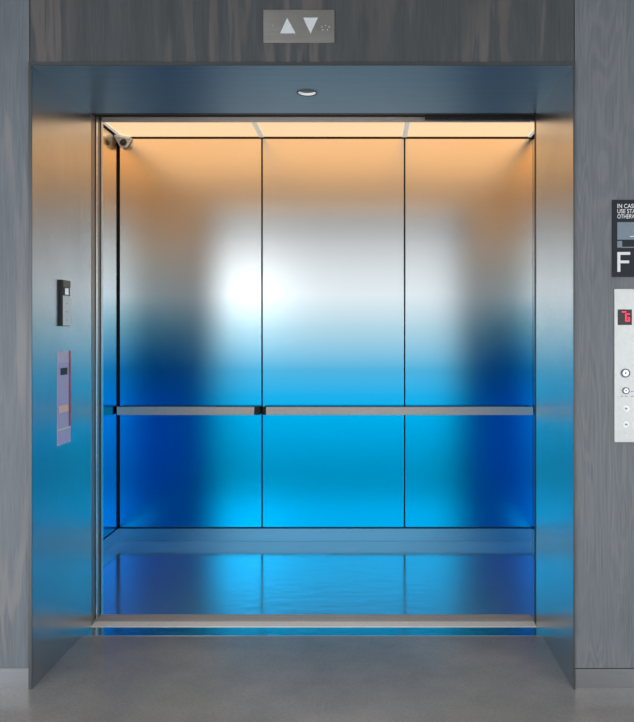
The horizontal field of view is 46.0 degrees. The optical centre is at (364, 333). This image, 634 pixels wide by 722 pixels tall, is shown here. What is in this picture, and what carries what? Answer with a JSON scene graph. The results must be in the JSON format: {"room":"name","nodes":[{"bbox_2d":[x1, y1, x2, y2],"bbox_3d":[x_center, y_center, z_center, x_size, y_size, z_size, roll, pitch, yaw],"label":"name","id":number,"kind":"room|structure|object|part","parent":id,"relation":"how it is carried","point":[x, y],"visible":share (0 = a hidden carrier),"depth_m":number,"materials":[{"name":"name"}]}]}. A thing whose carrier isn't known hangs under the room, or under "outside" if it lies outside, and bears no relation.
{"room":"elevator lobby","nodes":[
{"label":"elevator lobby","id":0,"kind":"room"},
{"bbox_2d":[95,116,533,620],"bbox_3d":[-0.273,0.020,4.451,2.967,2.880,1.478,0,0,0],"label":"car","id":1,"kind":"object","parent":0,"point":[317,338],"visible":0.7,"depth_m":5.14,"materials":[{"name":"metal"}]},
{"bbox_3d":[-1.715,-0.007,4.801,0.018,2.682,0.650,0,0,0],"label":"wall panel","id":2,"kind":"part","parent":1,"relation":"part of","materials":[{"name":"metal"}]},
{"bbox_3d":[-1.713,1.387,4.476,0.022,0.087,1.321,0,0,0],"label":"kick plate","id":3,"kind":"part","parent":1,"relation":"part of","materials":[{"name":"metal"}]},
{"bbox_2d":[114,135,131,147],"bbox_3d":[-1.654,-1.317,5.091,0.096,0.073,0.094,0,0,0],"label":"security camera","id":4,"kind":"object","parent":1,"relation":"attached to","point":[123,141],"visible":1,"depth_m":5.07,"materials":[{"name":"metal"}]},
{"bbox_3d":[-1.654,-1.345,5.091,0.096,0.015,0.094,0,0,0],"label":"mounting plate","id":5,"kind":"part","parent":4,"relation":"part of","materials":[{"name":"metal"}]},
{"bbox_3d":[-1.194,-1.370,4.476,0.936,0.020,1.303,0,0,0],"label":"ceiling panel","id":6,"kind":"part","parent":1,"relation":"part of","materials":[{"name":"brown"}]},
{"bbox_3d":[-1.224,0.525,5.078,0.936,0.056,0.012,0,0,0],"label":"handrail","id":7,"kind":"part","parent":1,"relation":"part of","materials":[{"name":"metal"}]},
{"bbox_3d":[-1.206,-0.007,5.149,0.977,2.682,0.018,0,0,0],"label":"wall panel","id":8,"kind":"part","parent":1,"relation":"part of","materials":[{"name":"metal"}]},
{"bbox_3d":[-0.736,0.525,5.109,0.039,0.054,0.067,0,0,0],"label":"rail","id":9,"kind":"part","parent":1,"relation":"part of","materials":[{"name":"black metal"}]},
{"bbox_3d":[-0.251,1.443,3.748,2.176,0.034,0.073,0,0,0],"label":"car sill","id":10,"kind":"part","parent":1,"relation":"part of","materials":[{"name":"metal"}]},
{"bbox_3d":[-0.273,1.387,5.147,2.859,0.087,0.022,0,0,0],"label":"kick plate","id":11,"kind":"part","parent":1,"relation":"part of","materials":[{"name":"metal"}]},
{"bbox_3d":[-0.219,-1.370,4.476,0.957,0.020,1.303,0,0,0],"label":"ceiling panel","id":12,"kind":"part","parent":1,"relation":"part of","materials":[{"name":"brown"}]},
{"bbox_3d":[-0.219,-0.007,5.149,0.974,2.682,0.018,0,0,0],"label":"wall panel","id":13,"kind":"part","parent":1,"relation":"part of","materials":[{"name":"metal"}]},
{"bbox_3d":[0.236,0.525,5.078,1.823,0.056,0.012,0,0,0],"label":"handrail","id":14,"kind":"part","parent":1,"relation":"part of","materials":[{"name":"metal"}]},
{"bbox_3d":[0.720,-0.007,5.149,0.881,2.682,0.018,0,0,0],"label":"wall panel","id":15,"kind":"part","parent":1,"relation":"part of","materials":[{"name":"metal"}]},
{"bbox_3d":[0.702,-1.370,4.476,0.829,0.020,1.303,0,0,0],"label":"ceiling panel","id":16,"kind":"part","parent":1,"relation":"part of","materials":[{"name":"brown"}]},
{"bbox_3d":[1.170,-0.007,4.811,0.018,2.682,0.657,0,0,0],"label":"wall panel","id":17,"kind":"part","parent":1,"relation":"part of","materials":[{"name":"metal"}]},
{"bbox_2d":[0,636,633,721],"bbox_3d":[0.000,1.460,-1.686,12.000,0.060,10.628,0,0,0],"label":"floor","id":18,"kind":"structure","parent":0,"point":[99,678],"depth_m":3.04,"materials":[{"name":"concrete"}]},
{"bbox_2d":[82,627,541,635],"bbox_3d":[-0.251,1.430,3.576,2.178,0.001,0.102,0,0,0],"label":"sill","id":19,"kind":"structure","parent":18,"relation":"on","point":[92,631],"depth_m":3.58,"materials":[{"name":"metal"}]},
{"bbox_2d":[91,621,535,626],"bbox_3d":[-0.251,1.444,3.665,2.176,0.033,0.070,0,0,0],"label":"threshold","id":20,"kind":"object","parent":18,"relation":"on","point":[96,623],"visible":0.52,"depth_m":3.65,"materials":[{"name":"metal"}]},
{"bbox_2d":[0,0,633,667],"bbox_3d":[0.000,-0.361,3.318,8.400,3.417,0.637,0,0,0],"label":"wall","id":21,"kind":"structure","parent":0,"point":[603,29],"depth_m":3.00,"materials":[{"name":"grey wood"}]},
{"bbox_2d":[0,668,27,687],"bbox_3d":[-2.773,1.390,3.302,2.854,0.080,0.596,0,0,0],"label":"baseboard","id":22,"kind":"structure","parent":21,"relation":"attached to","point":[9,677],"depth_m":3.00,"materials":[{"name":"metal"}]},
{"bbox_2d":[32,66,90,688],"bbox_3d":[-1.346,0.174,3.318,0.012,2.511,0.644,0,0,0],"label":"reveal","id":23,"kind":"structure","parent":21,"relation":"attached to","point":[61,126],"depth_m":3.26,"materials":[{"name":"metal"}]},
{"bbox_2d":[57,351,70,445],"bbox_3d":[-1.339,0.282,3.311,0.003,0.414,0.142,0,0,0],"label":"notice sign","id":24,"kind":"object","parent":23,"relation":"attached to","point":[63,357],"visible":1,"depth_m":3.30,"materials":[{"name":"purple"}]},
{"bbox_2d":[59,280,70,325],"bbox_3d":[-1.330,-0.137,3.304,0.020,0.204,0.086,0,0,0],"label":"card reader","id":25,"kind":"object","parent":23,"relation":"attached to","point":[64,285],"visible":1,"depth_m":3.28,"materials":[{"name":"black"}]},
{"bbox_3d":[-1.326,-0.103,3.308,0.003,0.133,0.081,0,0,0],"label":"plate","id":26,"kind":"part","parent":25,"relation":"part of","materials":[{"name":"metal"}]},
{"bbox_2d":[91,113,94,624],"bbox_3d":[-1.649,0.162,3.673,0.621,2.525,0.058,0,0,0],"label":"door","id":27,"kind":"structure","parent":21,"relation":"in","point":[92,114],"depth_m":3.66,"materials":[{"name":"metal"}]},
{"bbox_3d":[-1.649,0.162,3.653,0.621,2.525,0.018,0,0,0],"label":"panel","id":28,"kind":"part","parent":27,"relation":"part of","materials":[{"name":"metal"}]},
{"bbox_3d":[-1.651,0.162,3.684,0.618,2.525,0.020,0,0,0],"label":"panel","id":29,"kind":"part","parent":27,"relation":"part of","materials":[{"name":"metal"}]},
{"bbox_2d":[95,115,100,618],"bbox_3d":[-1.651,0.161,3.744,0.619,2.524,0.079,0,0,0],"label":"door","id":30,"kind":"structure","parent":21,"relation":"in","point":[97,118],"depth_m":3.73,"materials":[{"name":"metal"}]},
{"bbox_3d":[-1.651,0.161,3.725,0.619,2.524,0.018,0,0,0],"label":"panel","id":31,"kind":"part","parent":30,"relation":"part of","materials":[{"name":"metal"}]},
{"bbox_3d":[-1.651,0.161,3.755,0.617,2.524,0.018,0,0,0],"label":"panel","id":32,"kind":"part","parent":30,"relation":"part of","materials":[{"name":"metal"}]},
{"bbox_2d":[263,10,333,42],"bbox_3d":[-0.266,-1.239,2.996,0.286,0.132,0.008,0,0,0],"label":"sign","id":33,"kind":"object","parent":21,"relation":"attached to","point":[279,26],"visible":1,"depth_m":2.99,"materials":[{"name":"silver metal"}]},
{"bbox_2d":[28,62,574,689],"bbox_3d":[-0.254,0.169,2.994,2.199,2.523,0.004,0,0,0],"label":"trim","id":34,"kind":"structure","parent":21,"relation":"attached to","point":[30,64],"depth_m":2.99,"materials":[{"name":"metal"}]},
{"bbox_2d":[33,66,571,112],"bbox_3d":[-0.251,-1.086,3.318,2.178,0.010,0.644,0,0,0],"label":"soffit","id":35,"kind":"structure","parent":21,"relation":"attached to","point":[99,89],"depth_m":3.26,"materials":[{"name":"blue metal"}]},
{"bbox_2d":[297,89,316,96],"bbox_3d":[-0.260,-1.098,3.335,0.126,0.038,0.126,0,0,0],"label":"recessed light","id":36,"kind":"object","parent":35,"relation":"attached to","point":[314,93],"visible":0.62,"depth_m":3.36,"materials":[{"name":"metal"}]},
{"bbox_2d":[94,113,534,121],"bbox_3d":[-0.531,-1.178,3.713,2.858,0.206,0.142,0,0,0],"label":"door frame","id":37,"kind":"structure","parent":21,"relation":"attached to","point":[429,117],"depth_m":3.76,"materials":[{"name":"metal"}]},
{"bbox_2d":[536,66,572,687],"bbox_3d":[0.842,0.174,3.318,0.008,2.511,0.644,0,0,0],"label":"reveal","id":38,"kind":"structure","parent":21,"relation":"attached to","point":[554,119],"depth_m":3.29,"materials":[{"name":"metal"}]},
{"bbox_2d":[534,113,535,622],"bbox_3d":[0.869,0.162,3.667,0.058,2.525,0.045,0,0,0],"label":"post","id":39,"kind":"object","parent":38,"relation":"attached to","point":[535,113],"visible":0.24,"depth_m":3.66,"materials":[{"name":"silver metal"}]},
{"bbox_2d":[575,668,633,687],"bbox_3d":[2.525,1.391,3.302,3.350,0.078,0.596,0,0,0],"label":"baseboard","id":40,"kind":"structure","parent":21,"relation":"attached to","point":[584,677],"depth_m":3.00,"materials":[{"name":"metal"}]},
{"bbox_2d":[612,200,633,276],"bbox_3d":[1.127,-0.385,2.996,0.262,0.310,0.007,0,0,0],"label":"wall sign","id":41,"kind":"object","parent":21,"relation":"attached to","point":[622,210],"visible":1,"depth_m":2.99,"materials":[{"name":"black plastic"}]},
{"bbox_2d":[617,222,633,239],"bbox_3d":[1.126,-0.415,2.994,0.221,0.070,0.001,0,0,0],"label":"picture","id":42,"kind":"object","parent":41,"relation":"on","point":[625,230],"depth_m":2.99},
{"bbox_2d":[614,289,633,441],"bbox_3d":[1.049,0.127,2.995,0.090,0.617,0.010,0,0,0],"label":"station","id":43,"kind":"object","parent":21,"relation":"attached to","point":[623,298],"visible":1,"depth_m":3.00,"materials":[{"name":"silver metal"}]},
{"bbox_2d":[621,369,629,377],"bbox_3d":[1.048,0.157,2.993,0.036,0.036,0.006,0,0,0],"label":"button","id":44,"kind":"object","parent":43,"relation":"attached to","point":[625,373],"depth_m":2.99,"materials":[{"name":"silver metal"}]}
]}

